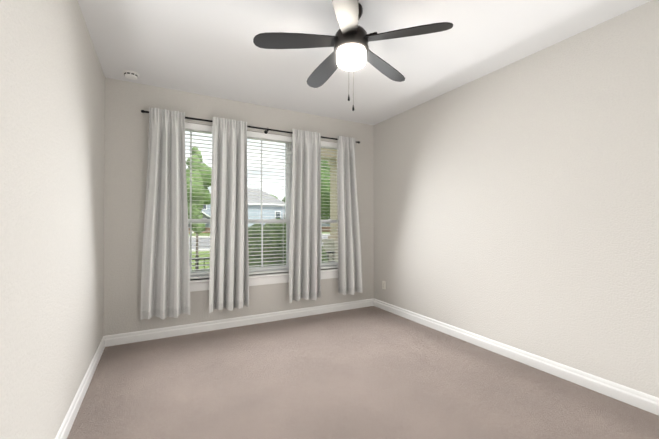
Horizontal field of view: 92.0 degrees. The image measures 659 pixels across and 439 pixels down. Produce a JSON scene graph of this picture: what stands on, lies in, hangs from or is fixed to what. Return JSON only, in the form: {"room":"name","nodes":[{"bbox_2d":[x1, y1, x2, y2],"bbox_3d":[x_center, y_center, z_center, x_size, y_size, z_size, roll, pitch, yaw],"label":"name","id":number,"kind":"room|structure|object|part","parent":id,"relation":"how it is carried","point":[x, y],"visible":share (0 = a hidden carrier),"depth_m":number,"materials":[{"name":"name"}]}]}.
{"room":"empty bedroom","nodes":[
{"label":"empty bedroom","id":0,"kind":"room"},
{"bbox_2d":[0,0,104,438],"bbox_3d":[-1.314,-0.130,1.265,0.160,2.920,4.720,0,-1,-28],"label":"wall","id":1,"kind":"structure","parent":0,"point":[52,123],"depth_m":1.57,"materials":[{"name":"paint"}]},
{"bbox_2d":[55,336,104,438],"bbox_3d":[-1.236,1.216,1.294,0.017,0.109,4.400,0,-1,-28],"label":"baseboard","id":2,"kind":"structure","parent":1,"relation":"attached to","point":[67,422],"depth_m":2.18,"materials":[{"name":"white wood"}]},
{"bbox_2d":[103,77,373,335],"bbox_3d":[-0.848,-0.103,4.110,3.690,2.920,0.160,0,-1,-28],"label":"wall","id":3,"kind":"structure","parent":0,"point":[126,138],"depth_m":3.46,"materials":[{"name":"paint"}]},
{"bbox_2d":[104,298,373,346],"bbox_3d":[-0.806,1.242,4.020,3.370,0.109,0.017,0,-1,-28],"label":"baseboard","id":4,"kind":"structure","parent":3,"relation":"attached to","point":[140,336],"depth_m":3.78,"materials":[{"name":"white wood"}]},
{"bbox_2d":[141,110,359,143],"bbox_3d":[-0.780,-1.119,4.006,2.740,0.058,0.105,0,-1,-28],"label":"curtain rod","id":5,"kind":"object","parent":3,"relation":"attached to","point":[265,129],"visible":0.48,"depth_m":3.94,"materials":[{"name":"black metal"}]},
{"bbox_2d":[140,108,189,319],"bbox_3d":[-1.738,-0.061,3.392,0.470,2.227,0.139,0,-1,-28],"label":"curtain","id":6,"kind":"object","parent":5,"relation":"hanging from","point":[165,283],"visible":1,"depth_m":3.40,"materials":[{"name":"fabric"}]},
{"bbox_2d":[209,117,248,312],"bbox_3d":[-1.177,-0.058,3.725,0.445,2.227,0.134,0,-1,-28],"label":"curtain","id":7,"kind":"object","parent":5,"relation":"hanging from","point":[229,273],"visible":1,"depth_m":3.71,"materials":[{"name":"fabric"}]},
{"bbox_2d":[289,129,320,302],"bbox_3d":[-0.322,-0.054,4.174,0.454,2.227,0.128,0,-1,-25],"label":"curtain","id":8,"kind":"object","parent":5,"relation":"hanging from","point":[304,266],"visible":1,"depth_m":4.17,"materials":[{"name":"fabric"}]},
{"bbox_2d":[337,136,362,294],"bbox_3d":[0.306,-0.051,4.510,0.450,2.227,0.143,0,-1,-28],"label":"curtain","id":9,"kind":"object","parent":5,"relation":"hanging from","point":[349,264],"visible":1,"depth_m":4.49,"materials":[{"name":"fabric"}]},
{"bbox_2d":[185,129,337,278],"bbox_3d":[-0.878,-0.203,4.135,2.500,1.800,0.090,0,-1,-28],"label":"window","id":10,"kind":"structure","parent":3,"relation":"in","point":[287,207],"depth_m":4.17,"materials":[{"name":"white plastic"}]},
{"bbox_2d":[185,122,211,193],"bbox_3d":[-1.525,-0.703,3.701,0.281,0.799,0.064,0,-1,-28],"label":"window blinds","id":11,"kind":"object","parent":10,"relation":"attached to","point":[192,126],"depth_m":3.69,"materials":[{"name":"white plastic"}]},
{"bbox_2d":[189,238,209,278],"bbox_3d":[-1.512,0.450,3.697,0.216,0.459,0.064,0,-1,-28],"label":"window blinds","id":12,"kind":"object","parent":10,"relation":"attached to","point":[195,277],"depth_m":3.69,"materials":[{"name":"white plastic"}]},
{"bbox_2d":[248,230,289,274],"bbox_3d":[-0.780,0.411,4.094,0.541,0.546,0.064,0,-1,-28],"label":"window blinds","id":13,"kind":"object","parent":10,"relation":"attached to","point":[287,270],"depth_m":4.08,"materials":[{"name":"white plastic"}]},
{"bbox_2d":[247,131,292,191],"bbox_3d":[-0.769,-0.722,4.111,0.597,0.754,0.064,0,-1,-28],"label":"window blinds","id":14,"kind":"object","parent":10,"relation":"attached to","point":[254,135],"depth_m":4.09,"materials":[{"name":"white plastic"}]},
{"bbox_2d":[282,141,283,269],"bbox_3d":[-0.609,-0.193,4.196,0.009,1.718,0.054,0,-1,-28],"label":"blind cord","id":15,"kind":"object","parent":14,"relation":"attached to","point":[283,208],"depth_m":4.21,"materials":[{"name":"white fabric"}]},
{"bbox_2d":[321,141,336,191],"bbox_3d":[-0.021,-0.742,4.516,0.241,0.706,0.064,0,-1,-28],"label":"window blinds","id":16,"kind":"object","parent":10,"relation":"attached to","point":[325,144],"depth_m":4.51,"materials":[{"name":"white plastic"}]},
{"bbox_2d":[320,223,337,235],"bbox_3d":[-0.021,0.142,4.508,0.272,0.172,0.064,0,-1,-28],"label":"window blinds","id":17,"kind":"object","parent":10,"relation":"attached to","point":[320,223],"depth_m":4.52,"materials":[{"name":"white plastic"}]},
{"bbox_2d":[320,239,337,268],"bbox_3d":[-0.021,0.482,4.505,0.272,0.408,0.064,0,-1,-28],"label":"window blinds","id":18,"kind":"object","parent":10,"relation":"attached to","point":[320,239],"depth_m":4.50,"materials":[{"name":"white plastic"}]},
{"bbox_2d":[190,268,337,291],"bbox_3d":[-0.830,0.759,4.037,2.610,0.125,0.121,0,-1,-28],"label":"window sill","id":19,"kind":"structure","parent":3,"relation":"attached to","point":[254,280],"depth_m":4.01,"materials":[{"name":"white wood"}]},
{"bbox_2d":[67,306,658,438],"bbox_3d":[0.238,1.308,2.092,3.690,0.060,4.720,0,-1,-28],"label":"floor","id":20,"kind":"structure","parent":0,"point":[371,372],"depth_m":2.38,"materials":[{"name":"carpet"}]},
{"bbox_2d":[78,0,651,124],"bbox_3d":[0.238,-1.522,2.119,3.690,0.120,4.720,0,-1,-28],"label":"ceiling","id":21,"kind":"structure","parent":0,"point":[206,47],"depth_m":2.65,"materials":[{"name":"white paint"}]},
{"bbox_2d":[122,70,139,79],"bbox_3d":[-1.971,-1.428,3.162,0.146,0.047,0.146,0,-1,-28],"label":"smoke detector","id":22,"kind":"object","parent":21,"relation":"attached to","point":[130,74],"visible":1,"depth_m":3.13,"materials":[{"name":"white plastic"}]},
{"bbox_2d":[253,0,452,110],"bbox_3d":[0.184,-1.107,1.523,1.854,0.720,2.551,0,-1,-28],"label":"fan","id":23,"kind":"object","parent":21,"relation":"hanging from","point":[350,40],"visible":1,"depth_m":2.12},
{"bbox_3d":[0.150,-1.113,2.204,0.202,0.096,0.202,0,-1,-28],"label":"light glass","id":24,"kind":"part","parent":23,"relation":"part of","materials":[{"name":"white glass"}]},
{"bbox_3d":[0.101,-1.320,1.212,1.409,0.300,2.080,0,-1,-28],"label":"motor","id":25,"kind":"part","parent":23,"relation":"part of","materials":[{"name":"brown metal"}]},
{"bbox_2d":[374,0,658,397],"bbox_3d":[1.790,-0.114,2.946,0.160,2.920,4.720,0,-1,-28],"label":"wall","id":26,"kind":"structure","parent":0,"point":[516,204],"depth_m":2.71,"materials":[{"name":"paint"}]},
{"bbox_2d":[382,281,385,288],"bbox_3d":[0.787,0.950,4.610,0.010,0.115,0.070,0,-1,-28],"label":"electrical outlet","id":27,"kind":"object","parent":26,"relation":"attached to","point":[383,284],"visible":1,"depth_m":4.60,"materials":[{"name":"white plastic"}]},
{"bbox_2d":[374,298,658,415],"bbox_3d":[1.712,1.231,2.891,0.017,0.109,4.400,0,-1,-28],"label":"baseboard","id":28,"kind":"structure","parent":26,"relation":"attached to","point":[636,398],"depth_m":2.69,"materials":[{"name":"white wood"}]},
{"label":"outside","id":29,"kind":"structure","parent":0,"visible":0},
{"bbox_2d":[189,232,329,270],"bbox_3d":[-16.520,2.328,61.603,190.000,0.320,115.870,0,-1,-28],"label":"lawn","id":30,"kind":"structure","parent":29,"point":[206,235],"depth_m":23.36,"materials":[{"name":"green plant"}]},
{"bbox_2d":[186,147,211,255],"bbox_3d":[-6.144,-0.858,14.708,1.545,5.209,1.464,0,-1,-28],"label":"young tree","id":31,"kind":"object","parent":30,"relation":"on","point":[197,194],"depth_m":14.53,"materials":[{"name":"green plant"}]},
{"bbox_2d":[188,203,210,232],"bbox_3d":[-21.452,-1.027,52.054,6.600,6.250,10.820,0,-1,-28],"label":"house","id":32,"kind":"structure","parent":30,"relation":"on","point":[208,215],"depth_m":48.87,"materials":[{"name":"grey"}]},
{"bbox_2d":[192,252,334,270],"bbox_3d":[-4.579,1.151,4.545,10.685,1.000,0.050,0,-1,-28],"label":"fence","id":33,"kind":"object","parent":30,"relation":"on","point":[196,263],"depth_m":5.75,"materials":[{"name":"black metal"}]},
{"bbox_2d":[247,188,284,226],"bbox_3d":[-9.715,-1.350,49.601,13.300,6.850,12.320,0,-1,-28],"label":"house","id":34,"kind":"structure","parent":30,"relation":"on","point":[254,199],"depth_m":45.52,"materials":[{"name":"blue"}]},
{"bbox_2d":[248,218,327,267],"bbox_3d":[-2.105,0.894,4.581,4.571,1.844,1.514,0,-1,-28],"label":"shrub","id":35,"kind":"object","parent":30,"relation":"on","point":[279,237],"depth_m":4.68,"materials":[{"name":"green plant"}]},
{"bbox_2d":[270,159,329,219],"bbox_3d":[-8.809,-2.463,57.548,129.595,9.225,81.633,0,-1,-28],"label":"trees","id":36,"kind":"object","parent":30,"relation":"on","point":[327,193],"depth_m":18.04,"materials":[{"name":"green plant"}]},
{"bbox_2d":[322,224,329,231],"bbox_3d":[-15.058,-1.372,52.634,49.716,6.950,11.616,0,-1,-24],"label":"house","id":37,"kind":"structure","parent":30,"relation":"on","point":[326,227],"depth_m":55.15,"materials":[{"name":"grey"}]},
{"bbox_2d":[321,148,337,261],"bbox_3d":[2.711,-0.074,7.755,6.100,3.510,2.820,0,-1,-28],"label":"porch","id":38,"kind":"object","parent":30,"relation":"on","point":[333,217],"depth_m":7.33,"materials":[{"name":"beige"}]}
]}

